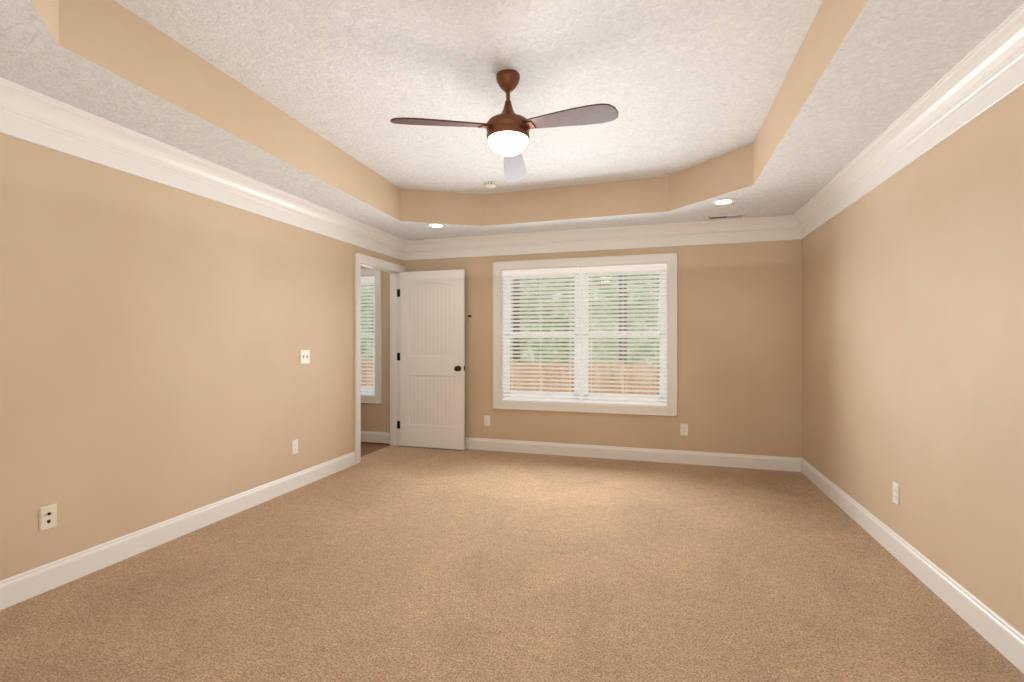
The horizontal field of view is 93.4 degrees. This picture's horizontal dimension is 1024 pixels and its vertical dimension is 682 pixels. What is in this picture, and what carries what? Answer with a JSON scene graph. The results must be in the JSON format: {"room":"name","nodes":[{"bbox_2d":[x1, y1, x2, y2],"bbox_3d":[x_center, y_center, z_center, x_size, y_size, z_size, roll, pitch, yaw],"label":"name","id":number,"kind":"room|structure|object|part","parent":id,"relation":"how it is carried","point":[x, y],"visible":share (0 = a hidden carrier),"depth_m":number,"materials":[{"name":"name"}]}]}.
{"room":"empty bedroom","nodes":[
{"label":"empty bedroom","id":0,"kind":"room"},
{"bbox_2d":[0,133,402,580],"bbox_3d":[-2.132,-0.214,3.195,0.120,2.900,5.422,0,0,17],"label":"wall","id":1,"kind":"structure","parent":0,"point":[155,338],"depth_m":2.87,"materials":[{"name":"beige paint"}]},
{"bbox_2d":[39,503,56,531],"bbox_3d":[-2.299,0.876,2.399,0.017,0.116,0.072,0,0,17],"label":"electrical outlet","id":2,"kind":"object","parent":1,"relation":"attached to","point":[48,517],"visible":1,"depth_m":2.39,"materials":[{"name":"beige plastic"}]},
{"bbox_2d":[0,452,355,609],"bbox_3d":[-2.190,1.171,2.766,0.015,0.130,4.325,0,0,17],"label":"baseboard","id":3,"kind":"structure","parent":1,"relation":"attached to","point":[21,587],"depth_m":2.85,"materials":[{"name":"white wood"}]},
{"bbox_2d":[0,77,407,260],"bbox_3d":[-2.010,-1.067,3.221,0.100,0.217,5.302,0,0,17],"label":"crown molding","id":4,"kind":"structure","parent":1,"relation":"attached to","point":[26,114],"depth_m":2.91,"materials":[{"name":"white wood"}]},
{"bbox_2d":[292,439,297,454],"bbox_3d":[-1.813,0.886,4.038,0.009,0.116,0.072,0,0,17],"label":"electrical outlet","id":5,"kind":"object","parent":1,"relation":"attached to","point":[294,446],"visible":1,"depth_m":4.03,"materials":[{"name":"white plastic"}]},
{"bbox_2d":[300,350,309,363],"bbox_3d":[-1.773,0.136,4.152,0.020,0.116,0.116,0,0,17],"label":"switch plate","id":6,"kind":"object","parent":1,"relation":"attached to","point":[304,356],"visible":1,"depth_m":4.14,"materials":[{"name":"beige plastic"}]},
{"bbox_2d":[354,252,404,463],"bbox_3d":[-1.494,0.174,5.321,0.164,2.124,0.982,0,0,17],"label":"door frame","id":7,"kind":"structure","parent":1,"relation":"attached to","point":[359,258],"depth_m":5.47,"materials":[{"name":"white wood"}]},
{"bbox_2d":[397,269,464,449],"bbox_3d":[-0.947,0.209,5.565,0.874,2.030,0.175,0,0,17],"label":"door leaf","id":8,"kind":"structure","parent":7,"relation":"attached to","point":[431,356],"depth_m":5.54,"materials":[{"name":"white wood"}]},
{"bbox_2d":[0,0,1023,240],"bbox_3d":[-0.036,-1.334,2.632,4.220,0.320,5.302,0,0,17],"label":"ceiling tray","id":9,"kind":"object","parent":1,"relation":"attached to","point":[761,108],"visible":0.86,"depth_m":2.67,"materials":[{"name":"beige paint"}]},
{"bbox_2d":[426,223,445,227],"bbox_3d":[-0.770,-1.169,4.896,0.196,0.010,0.196,0,0,17],"label":"recessed light","id":10,"kind":"object","parent":9,"relation":"attached to","point":[436,225],"visible":0.98,"depth_m":4.89,"materials":[{"name":"white"}]},
{"bbox_2d":[483,181,496,188],"bbox_3d":[-0.207,-1.474,4.581,0.132,0.040,0.132,0,0,17],"label":"smoke detector","id":11,"kind":"object","parent":9,"relation":"attached to","point":[489,184],"visible":1,"depth_m":4.54,"materials":[{"name":"white plastic"}]},
{"bbox_2d":[390,69,618,181],"bbox_3d":[0.059,-1.273,2.792,1.131,0.442,1.100,0,0,17],"label":"ceiling fan","id":12,"kind":"object","parent":9,"relation":"hanging from","point":[508,130],"visible":1,"depth_m":2.62,"materials":[{"name":"brown metal"}]},
{"bbox_2d":[711,198,735,204],"bbox_3d":[1.777,-1.169,4.061,0.196,0.010,0.196,0,0,17],"label":"recessed light","id":13,"kind":"object","parent":9,"relation":"attached to","point":[724,201],"visible":1,"depth_m":4.05,"materials":[{"name":"white"}]},
{"bbox_2d":[707,214,745,219],"bbox_3d":[2.021,-1.170,4.562,0.320,0.008,0.110,0,0,17],"label":"air vent register","id":14,"kind":"object","parent":9,"relation":"attached to","point":[726,216],"visible":1,"depth_m":4.55,"materials":[{"name":"white metal"}]},
{"bbox_2d":[361,442,389,456],"bbox_3d":[-2.622,1.302,5.053,2.082,0.108,2.382,0,0,17],"label":"floor","id":15,"kind":"structure","parent":0,"point":[368,448],"depth_m":5.66,"materials":[{"name":"brown wood"}]},
{"bbox_2d":[0,445,1023,681],"bbox_3d":[-0.036,1.296,2.632,4.460,0.120,5.542,0,0,17],"label":"floor","id":16,"kind":"structure","parent":0,"point":[391,563],"depth_m":2.37,"materials":[{"name":"beige carpet"}]},
{"bbox_2d":[361,240,801,457],"bbox_3d":[-0.209,-0.214,5.513,6.442,2.900,0.120,0,0,17],"label":"wall","id":17,"kind":"structure","parent":0,"point":[739,348],"depth_m":4.81,"materials":[{"name":"beige paint"}]},
{"bbox_2d":[361,282,374,392],"bbox_3d":[-2.044,-0.064,6.091,0.835,1.460,0.053,0,0,17],"label":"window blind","id":18,"kind":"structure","parent":17,"relation":"in","point":[367,388],"depth_m":5.99,"materials":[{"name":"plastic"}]},
{"bbox_2d":[361,268,381,403],"bbox_3d":[-2.073,-0.064,5.994,1.023,1.648,0.025,0,0,17],"label":"window","id":19,"kind":"structure","parent":17,"relation":"in","point":[376,398],"depth_m":5.86,"materials":[{"name":"white wood"}]},
{"bbox_2d":[361,276,374,394],"bbox_3d":[-2.062,-0.064,6.029,0.819,1.452,0.067,0,0,17],"label":"window blind","id":20,"kind":"object","parent":19,"relation":"attached to","point":[369,279],"visible":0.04,"depth_m":5.94,"materials":[{"name":"white plastic"}]},
{"bbox_2d":[361,431,389,443],"bbox_3d":[-2.317,1.171,6.073,1.882,0.130,0.015,0,0,17],"label":"baseboard","id":21,"kind":"structure","parent":17,"relation":"attached to","point":[366,436],"depth_m":5.87,"materials":[{"name":"white wood"}]},
{"bbox_2d":[484,415,489,425],"bbox_3d":[-0.281,0.901,5.467,0.072,0.116,0.009,0,0,17],"label":"electrical outlet","id":22,"kind":"object","parent":17,"relation":"attached to","point":[486,420],"visible":1,"depth_m":5.46,"materials":[{"name":"white plastic"}]},
{"bbox_2d":[493,253,676,415],"bbox_3d":[0.745,-0.064,5.214,1.962,1.648,0.145,0,0,17],"label":"window","id":23,"kind":"structure","parent":17,"relation":"in","point":[671,408],"depth_m":5.19,"materials":[{"name":"white wood"}]},
{"bbox_2d":[502,267,579,402],"bbox_3d":[0.314,-0.064,5.318,0.871,1.452,0.067,0,0,17],"label":"window blind","id":24,"kind":"object","parent":23,"relation":"attached to","point":[549,272],"visible":0.98,"depth_m":5.31,"materials":[{"name":"white plastic"}]},
{"bbox_3d":[0.757,-0.064,5.252,1.774,1.460,0.056,0,0,17],"label":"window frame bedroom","id":25,"kind":"part","parent":23,"relation":"part of","materials":[{"name":"white wood"}]},
{"bbox_2d":[581,263,666,405],"bbox_3d":[1.163,-0.064,5.064,0.871,1.452,0.067,0,0,17],"label":"window blind","id":26,"kind":"object","parent":23,"relation":"attached to","point":[626,268],"visible":1,"depth_m":5.06,"materials":[{"name":"white plastic"}]},
{"bbox_2d":[408,215,791,260],"bbox_3d":[0.713,-1.067,5.122,3.990,0.217,0.100,0,0,17],"label":"crown molding","id":27,"kind":"structure","parent":17,"relation":"attached to","point":[773,228],"depth_m":5.04,"materials":[{"name":"white wood"}]},
{"bbox_2d":[465,437,799,471],"bbox_3d":[0.701,1.171,5.171,4.178,0.130,0.015,0,0,17],"label":"baseboard","id":28,"kind":"structure","parent":17,"relation":"attached to","point":[563,449],"depth_m":4.98,"materials":[{"name":"white wood"}]},
{"bbox_2d":[680,423,687,434],"bbox_3d":[1.734,0.891,4.865,0.072,0.116,0.009,0,0,17],"label":"electrical outlet","id":29,"kind":"object","parent":17,"relation":"attached to","point":[683,429],"visible":1,"depth_m":4.86,"materials":[{"name":"white plastic"}]},
{"bbox_2d":[802,86,1023,634],"bbox_3d":[2.026,-0.214,1.953,0.120,2.900,5.422,0,0,17],"label":"wall","id":30,"kind":"structure","parent":0,"point":[913,330],"depth_m":2.38,"materials":[{"name":"beige paint"}]},
{"bbox_2d":[893,482,898,504],"bbox_3d":[2.204,0.876,2.775,0.009,0.116,0.072,0,0,17],"label":"electrical outlet","id":31,"kind":"object","parent":30,"relation":"attached to","point":[896,493],"visible":1,"depth_m":2.77,"materials":[{"name":"white plastic"}]},
{"bbox_2d":[792,3,1023,239],"bbox_3d":[1.938,-1.067,2.042,0.100,0.217,5.302,0,0,17],"label":"crown molding","id":32,"kind":"structure","parent":30,"relation":"attached to","point":[984,75],"depth_m":2.33,"materials":[{"name":"white wood"}]},
{"bbox_2d":[800,458,1023,673],"bbox_3d":[1.978,1.171,2.030,0.015,0.130,5.302,0,0,17],"label":"baseboard","id":33,"kind":"structure","parent":30,"relation":"attached to","point":[1003,637],"depth_m":2.36,"materials":[{"name":"white wood"}]},
{"label":"outside","id":34,"kind":"structure","parent":0,"visible":0},
{"bbox_2d":[361,274,659,392],"bbox_3d":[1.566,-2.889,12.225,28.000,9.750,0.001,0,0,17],"label":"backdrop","id":35,"kind":"structure","parent":34,"point":[640,359],"depth_m":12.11,"materials":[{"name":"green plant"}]},
{"bbox_3d":[1.586,2.036,12.292,24.000,0.100,13.860,0,0,17],"label":"ground","id":36,"kind":"structure","parent":34,"visible":0},
{"bbox_2d":[361,359,659,394],"bbox_3d":[0.791,1.181,9.603,20.016,1.610,0.110,0,0,17],"label":"fence","id":37,"kind":"object","parent":36,"relation":"on","point":[593,379],"depth_m":9.48,"materials":[{"name":"brown wood"}]},
{"bbox_2d":[513,279,519,361],"bbox_3d":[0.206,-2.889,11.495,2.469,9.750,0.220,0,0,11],"label":"trunk","id":38,"kind":"object","parent":36,"relation":"on","point":[514,279],"depth_m":11.44,"materials":[{"name":"brown plant"}]},
{"bbox_2d":[619,275,626,391],"bbox_3d":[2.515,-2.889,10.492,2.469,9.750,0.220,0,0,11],"label":"trunk","id":39,"kind":"object","parent":36,"relation":"on","point":[619,322],"depth_m":10.44,"materials":[{"name":"brown plant"}]}
]}

